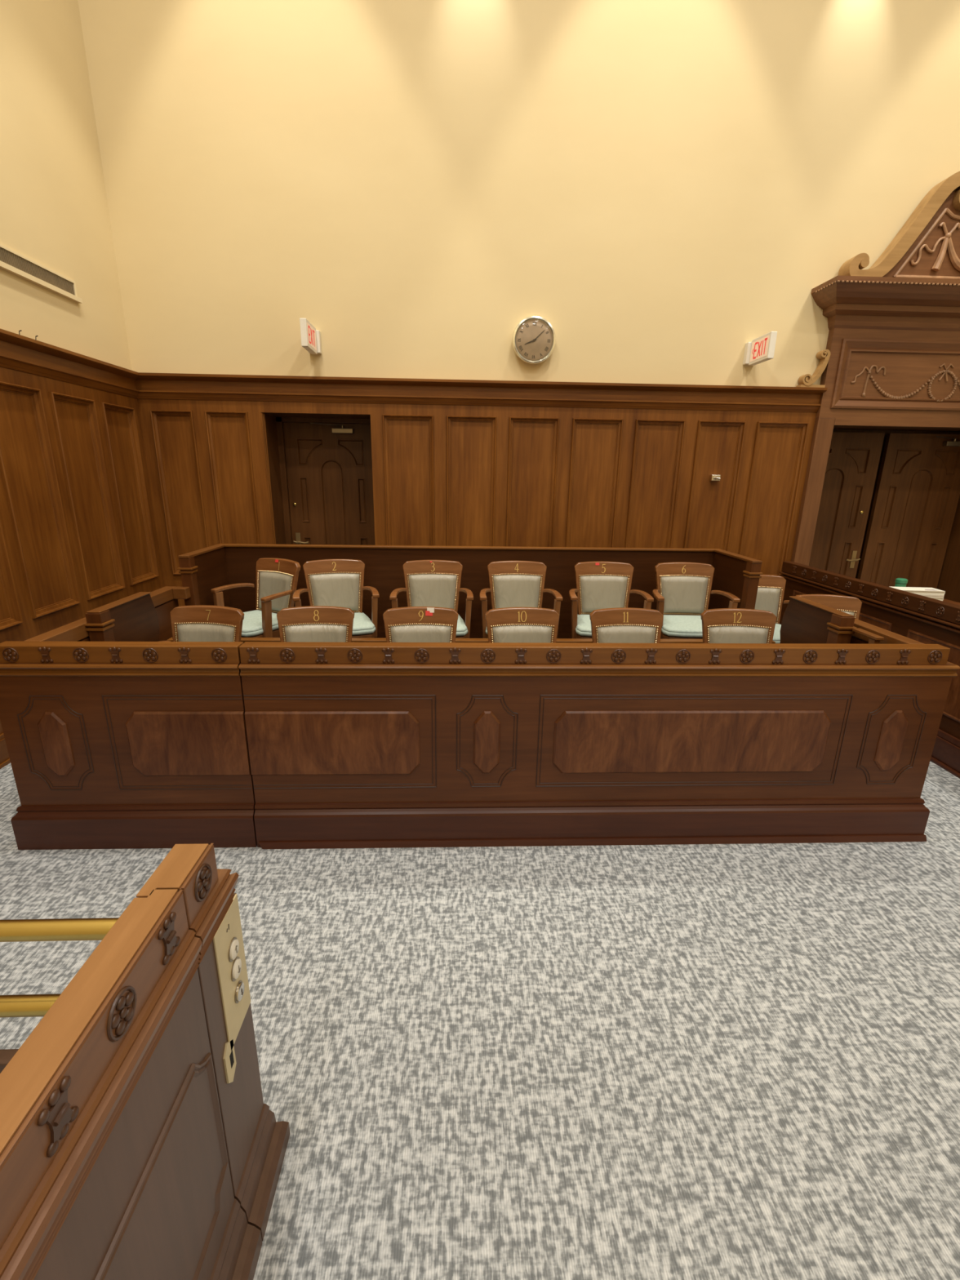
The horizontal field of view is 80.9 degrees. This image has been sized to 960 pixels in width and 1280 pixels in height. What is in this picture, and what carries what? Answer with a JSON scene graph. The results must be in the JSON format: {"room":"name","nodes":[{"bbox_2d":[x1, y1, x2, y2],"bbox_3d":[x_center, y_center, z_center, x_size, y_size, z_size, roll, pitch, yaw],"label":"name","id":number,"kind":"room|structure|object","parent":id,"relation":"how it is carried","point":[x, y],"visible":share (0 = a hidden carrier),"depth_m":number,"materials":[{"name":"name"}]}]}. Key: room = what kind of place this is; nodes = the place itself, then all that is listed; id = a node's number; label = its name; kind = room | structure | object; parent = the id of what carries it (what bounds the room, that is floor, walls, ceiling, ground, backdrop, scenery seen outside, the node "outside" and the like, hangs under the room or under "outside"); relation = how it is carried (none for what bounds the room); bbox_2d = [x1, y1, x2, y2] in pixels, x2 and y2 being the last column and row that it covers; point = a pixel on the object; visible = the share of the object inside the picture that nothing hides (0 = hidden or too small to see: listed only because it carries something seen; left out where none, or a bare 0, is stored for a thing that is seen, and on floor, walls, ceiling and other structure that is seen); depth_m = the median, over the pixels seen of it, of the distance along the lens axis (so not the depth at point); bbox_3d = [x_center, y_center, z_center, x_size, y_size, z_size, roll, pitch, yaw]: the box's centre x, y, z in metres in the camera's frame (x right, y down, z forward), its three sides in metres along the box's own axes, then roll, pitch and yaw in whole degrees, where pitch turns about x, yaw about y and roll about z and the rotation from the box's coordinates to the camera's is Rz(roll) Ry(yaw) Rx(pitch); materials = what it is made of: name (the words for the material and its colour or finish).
{"room":"courtroom","nodes":[
{"label":"courtroom","id":0,"kind":"room"},
{"bbox_2d":[0,0,132,370],"bbox_3d":[-2.771,-1.874,-0.505,0.130,7.200,10.600,0,16,-2],"label":"wall","id":1,"kind":"structure","parent":0,"point":[54,209],"depth_m":3.79,"materials":[{"name":"beige paint"}]},
{"bbox_2d":[0,244,82,303],"bbox_3d":[-2.829,-2.164,2.941,0.030,0.134,2.275,0,16,-2],"label":"air vent","id":2,"kind":"object","parent":1,"relation":"in","point":[11,261],"visible":1,"depth_m":3.63,"materials":[{"name":"metal"}]},
{"bbox_2d":[0,328,164,768],"bbox_3d":[-2.782,-0.304,2.550,0.105,2.464,5.270,0,16,-2],"label":"wall paneling","id":3,"kind":"structure","parent":1,"relation":"attached to","point":[78,535],"depth_m":3.90,"materials":[{"name":"brown wood"}]},
{"bbox_2d":[0,760,959,1279],"bbox_3d":[2.296,1.524,1.140,10.410,0.100,11.450,0,16,-2],"label":"floor","id":4,"kind":"structure","parent":0,"point":[683,1061],"depth_m":1.76,"materials":[{"name":"carpet"}]},
{"bbox_2d":[0,888,262,1279],"bbox_3d":[-0.530,1.102,0.521,0.125,0.976,1.316,0,16,-2],"label":"gate","id":5,"kind":"object","parent":4,"relation":"on","point":[114,1165],"visible":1,"depth_m":0.84,"materials":[{"name":"brown wood"}]},
{"bbox_2d":[0,843,289,1241],"bbox_3d":[-1.274,0.885,1.222,1.558,0.976,0.240,0,16,-2],"label":"end post","id":6,"kind":"object","parent":4,"relation":"on","point":[256,1144],"visible":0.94,"depth_m":1.20,"materials":[{"name":"brown wood"}]},
{"bbox_2d":[235,982,244,1001],"bbox_3d":[-0.534,0.782,1.253,0.008,0.036,0.036,0,16,-2],"label":"switch","id":7,"kind":"object","parent":6,"relation":"attached to","point":[239,985],"depth_m":1.24,"materials":[{"name":"silver metal"}]},
{"bbox_2d":[25,543,959,848],"bbox_3d":[0.248,0.024,3.872,4.632,1.176,2.810,0,16,-2],"label":"box","id":8,"kind":"object","parent":4,"relation":"on","point":[826,732],"visible":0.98,"depth_m":2.62,"materials":[{"name":"brown wood"}]},
{"bbox_2d":[0,640,257,849],"bbox_3d":[-1.591,0.490,2.548,1.085,0.976,0.116,0,16,-2],"label":"gate","id":9,"kind":"object","parent":8,"relation":"attached to","point":[110,744],"visible":0.99,"depth_m":2.51,"materials":[{"name":"brown wood"}]},
{"bbox_2d":[158,604,244,641],"bbox_3d":[-1.540,0.278,3.012,0.551,0.828,0.542,3,16,6],"label":"chair","id":10,"kind":"object","parent":8,"relation":"on","point":[197,623],"visible":0.35,"depth_m":3.11,"materials":[{"name":"brown wood"}]},
{"bbox_2d":[210,557,300,637],"bbox_3d":[-1.530,-0.113,3.864,0.551,0.828,0.542,10,19,29],"label":"chair","id":11,"kind":"object","parent":8,"relation":"on","point":[277,579],"visible":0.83,"depth_m":3.87,"materials":[{"name":"brown wood"}]},
{"bbox_2d":[241,609,278,637],"bbox_3d":[-1.555,-0.122,3.817,0.477,0.065,0.442,10,19,29],"label":"seat cushion","id":12,"kind":"object","parent":11,"relation":"on","point":[253,626],"depth_m":3.66,"materials":[{"name":"white fabric"}]},
{"bbox_2d":[276,605,354,642],"bbox_3d":[-0.901,0.280,3.038,0.551,0.828,0.542,-1,16,-5],"label":"chair","id":13,"kind":"object","parent":8,"relation":"on","point":[309,624],"visible":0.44,"depth_m":3.14,"materials":[{"name":"brown wood"}]},
{"bbox_2d":[292,559,379,638],"bbox_3d":[-0.971,-0.102,3.856,0.551,0.828,0.542,-4,17,-15],"label":"chair","id":14,"kind":"object","parent":8,"relation":"on","point":[329,582],"visible":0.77,"depth_m":3.94,"materials":[{"name":"brown wood"}]},
{"bbox_2d":[351,612,375,635],"bbox_3d":[-0.958,-0.109,3.804,0.477,0.065,0.442,-4,17,-15],"label":"seat cushion","id":15,"kind":"object","parent":14,"relation":"on","point":[362,625],"depth_m":3.69,"materials":[{"name":"white fabric"}]},
{"bbox_2d":[382,606,458,642],"bbox_3d":[-0.322,0.281,3.061,0.551,0.829,0.542,0,16,-4],"label":"chair","id":16,"kind":"object","parent":8,"relation":"on","point":[408,624],"visible":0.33,"depth_m":3.16,"materials":[{"name":"brown wood"}]},
{"bbox_2d":[389,560,473,638],"bbox_3d":[-0.327,-0.101,3.882,0.551,0.828,0.542,0,16,-3],"label":"chair","id":17,"kind":"object","parent":8,"relation":"on","point":[428,583],"visible":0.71,"depth_m":3.98,"materials":[{"name":"brown wood"}]},
{"bbox_2d":[455,613,467,636],"bbox_3d":[-0.324,-0.107,3.829,0.477,0.065,0.442,0,16,-3],"label":"seat cushion","id":18,"kind":"object","parent":17,"relation":"on","point":[462,627],"depth_m":3.69,"materials":[{"name":"white fabric"}]},
{"bbox_2d":[480,560,563,638],"bbox_3d":[0.267,-0.099,3.906,0.551,0.828,0.542,0,16,-2],"label":"chair","id":19,"kind":"object","parent":8,"relation":"on","point":[513,584],"visible":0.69,"depth_m":4.00,"materials":[{"name":"brown wood"}]},
{"bbox_2d":[484,607,559,642],"bbox_3d":[0.250,0.284,3.085,0.551,0.828,0.542,0,16,-4],"label":"chair","id":20,"kind":"object","parent":8,"relation":"on","point":[506,624],"visible":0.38,"depth_m":3.18,"materials":[{"name":"brown wood"}]},
{"bbox_2d":[568,561,653,638],"bbox_3d":[0.879,-0.097,3.931,0.551,0.828,0.542,1,16,1],"label":"chair","id":21,"kind":"object","parent":8,"relation":"on","point":[599,584],"visible":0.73,"depth_m":4.03,"materials":[{"name":"brown wood"}]},
{"bbox_2d":[575,614,591,636],"bbox_3d":[0.879,-0.103,3.877,0.477,0.065,0.442,1,16,1],"label":"seat cushion","id":22,"kind":"object","parent":21,"relation":"on","point":[583,623],"depth_m":3.75,"materials":[{"name":"white fabric"}]},
{"bbox_2d":[589,607,663,643],"bbox_3d":[0.842,0.285,3.109,0.551,0.828,0.542,0,16,-3],"label":"chair","id":23,"kind":"object","parent":8,"relation":"on","point":[618,624],"visible":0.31,"depth_m":3.21,"materials":[{"name":"brown wood"}]},
{"bbox_2d":[652,561,740,639],"bbox_3d":[1.465,-0.095,3.955,0.551,0.828,0.542,1,16,1],"label":"chair","id":24,"kind":"object","parent":8,"relation":"on","point":[682,592],"visible":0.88,"depth_m":4.05,"materials":[{"name":"brown wood"}]},
{"bbox_2d":[661,614,702,638],"bbox_3d":[1.464,-0.101,3.901,0.477,0.065,0.442,1,16,1],"label":"seat cushion","id":25,"kind":"object","parent":24,"relation":"on","point":[673,626],"depth_m":3.77,"materials":[{"name":"white fabric"}]},
{"bbox_2d":[700,608,776,643],"bbox_3d":[1.473,0.288,3.134,0.551,0.828,0.542,1,16,2],"label":"chair","id":26,"kind":"object","parent":8,"relation":"on","point":[721,625],"visible":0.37,"depth_m":3.23,"materials":[{"name":"brown wood"}]},
{"bbox_2d":[754,574,789,643],"bbox_3d":[2.183,-0.045,4.301,0.551,0.828,0.542,0,16,-2],"label":"chair","id":27,"kind":"object","parent":8,"relation":"on","point":[771,589],"visible":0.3,"depth_m":4.40,"materials":[{"name":"brown wood"}]},
{"bbox_2d":[772,623,781,643],"bbox_3d":[2.185,-0.051,4.247,0.477,0.065,0.442,0,16,-2],"label":"seat cushion","id":28,"kind":"object","parent":27,"relation":"on","point":[776,637],"depth_m":4.12,"materials":[{"name":"white fabric"}]},
{"bbox_2d":[795,594,862,619],"bbox_3d":[2.235,0.170,3.573,0.551,0.828,0.542,2,16,5],"label":"chair","id":29,"kind":"object","parent":8,"relation":"on","point":[846,604],"visible":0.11,"depth_m":3.67,"materials":[{"name":"brown wood"}]},
{"bbox_2d":[852,628,884,644],"bbox_3d":[1.932,0.359,2.929,0.040,0.825,0.175,0,16,-2],"label":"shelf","id":30,"kind":"object","parent":8,"relation":"attached to","point":[873,638],"depth_m":2.78,"materials":[{"name":"brown wood"}]},
{"bbox_2d":[779,561,959,778],"bbox_3d":[2.913,0.284,3.501,0.115,0.965,3.930,0,16,-2],"label":"rail","id":31,"kind":"object","parent":4,"relation":"on","point":[924,620],"visible":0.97,"depth_m":3.77,"materials":[{"name":"brown wood"}]},
{"bbox_2d":[942,598,959,605],"bbox_3d":[3.473,0.110,4.447,0.660,0.780,1.200,0,16,-2],"label":"table","id":32,"kind":"object","parent":4,"relation":"on","point":[944,600],"visible":0.02,"depth_m":4.48,"materials":[{"name":"brown wood"}]},
{"bbox_2d":[894,577,907,586],"bbox_3d":[3.462,-0.432,4.641,0.084,0.151,0.084,0,16,-2],"label":"pot","id":33,"kind":"object","parent":32,"relation":"on","point":[900,582],"visible":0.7,"depth_m":4.60,"materials":[{"name":"ceramic"}]},
{"bbox_2d":[888,586,945,600],"bbox_3d":[3.454,-0.356,4.465,0.340,0.103,0.150,2,16,3],"label":"paper stack","id":34,"kind":"object","parent":32,"relation":"on","point":[932,593],"visible":0.41,"depth_m":4.39,"materials":[{"name":"white paper"}]},
{"bbox_2d":[77,0,959,386],"bbox_3d":[2.168,-3.329,4.696,10.410,7.200,0.180,0,16,-2],"label":"wall","id":35,"kind":"structure","parent":0,"point":[669,186],"depth_m":4.43,"materials":[{"name":"beige paint"}]},
{"bbox_2d":[299,318,321,354],"bbox_3d":[-1.371,-2.433,4.534,0.100,0.196,0.370,0,16,-2],"label":"exit sign","id":36,"kind":"object","parent":35,"relation":"attached to","point":[310,336],"visible":1,"depth_m":4.46,"materials":[{"name":"white plastic"}]},
{"bbox_2d":[260,412,370,544],"bbox_3d":[-1.441,-0.999,5.427,1.133,2.212,0.582,0,16,-2],"label":"trim","id":37,"kind":"structure","parent":35,"relation":"attached to","point":[273,430],"depth_m":5.24,"materials":[{"name":"brown wood"}]},
{"bbox_2d":[283,422,375,545],"bbox_3d":[-1.432,-1.005,5.556,0.850,2.130,0.164,0,16,-2],"label":"door","id":38,"kind":"structure","parent":35,"relation":"in","point":[329,465],"depth_m":5.45,"materials":[{"name":"brown wood"}]},
{"bbox_2d":[135,372,827,606],"bbox_3d":[0.030,-1.024,5.143,5.930,2.464,0.105,0,16,-2],"label":"wall paneling","id":39,"kind":"structure","parent":35,"relation":"attached to","point":[455,462],"depth_m":5.03,"materials":[{"name":"brown wood"}]},
{"bbox_2d":[512,315,555,364],"bbox_3d":[0.452,-2.513,4.730,0.364,0.364,0.086,0,16,-2],"label":"wall clock","id":40,"kind":"object","parent":35,"relation":"attached to","point":[534,338],"visible":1,"depth_m":4.71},
{"bbox_2d":[709,474,720,480],"bbox_3d":[2.138,-1.466,5.094,0.080,0.056,0.094,0,16,-2],"label":"wall fitting","id":41,"kind":"object","parent":35,"relation":"attached to","point":[713,477],"visible":1,"depth_m":5.09,"materials":[{"name":"silver metal"}]},
{"bbox_2d":[742,331,777,365],"bbox_3d":[2.335,-2.415,4.686,0.100,0.196,0.370,0,16,-2],"label":"exit sign","id":42,"kind":"object","parent":35,"relation":"attached to","point":[762,348],"visible":1,"depth_m":4.64,"materials":[{"name":"white plastic"}]},
{"bbox_2d":[791,171,959,565],"bbox_3d":[4.048,-1.729,4.968,2.550,4.031,0.346,0,16,-2],"label":"portal","id":43,"kind":"object","parent":35,"relation":"attached to","point":[891,357],"visible":0.99,"depth_m":4.81,"materials":[{"name":"brown wood"}]},
{"bbox_2d":[832,426,959,602],"bbox_3d":[4.016,-1.001,5.701,1.920,2.220,0.649,0,16,-2],"label":"trim","id":44,"kind":"structure","parent":35,"relation":"attached to","point":[948,582],"depth_m":5.83,"materials":[{"name":"brown wood"}]},
{"bbox_2d":[808,431,884,577],"bbox_3d":[3.515,-1.010,5.812,0.946,2.140,0.164,0,16,-2],"label":"door","id":45,"kind":"structure","parent":44,"relation":"attached to","point":[853,459],"depth_m":5.75,"materials":[{"name":"brown wood"}]},
{"bbox_2d":[857,433,959,588],"bbox_3d":[4.476,-1.007,5.851,0.864,2.140,0.164,0,16,-2],"label":"door","id":46,"kind":"structure","parent":44,"relation":"attached to","point":[917,495],"depth_m":5.80,"materials":[{"name":"brown wood"}]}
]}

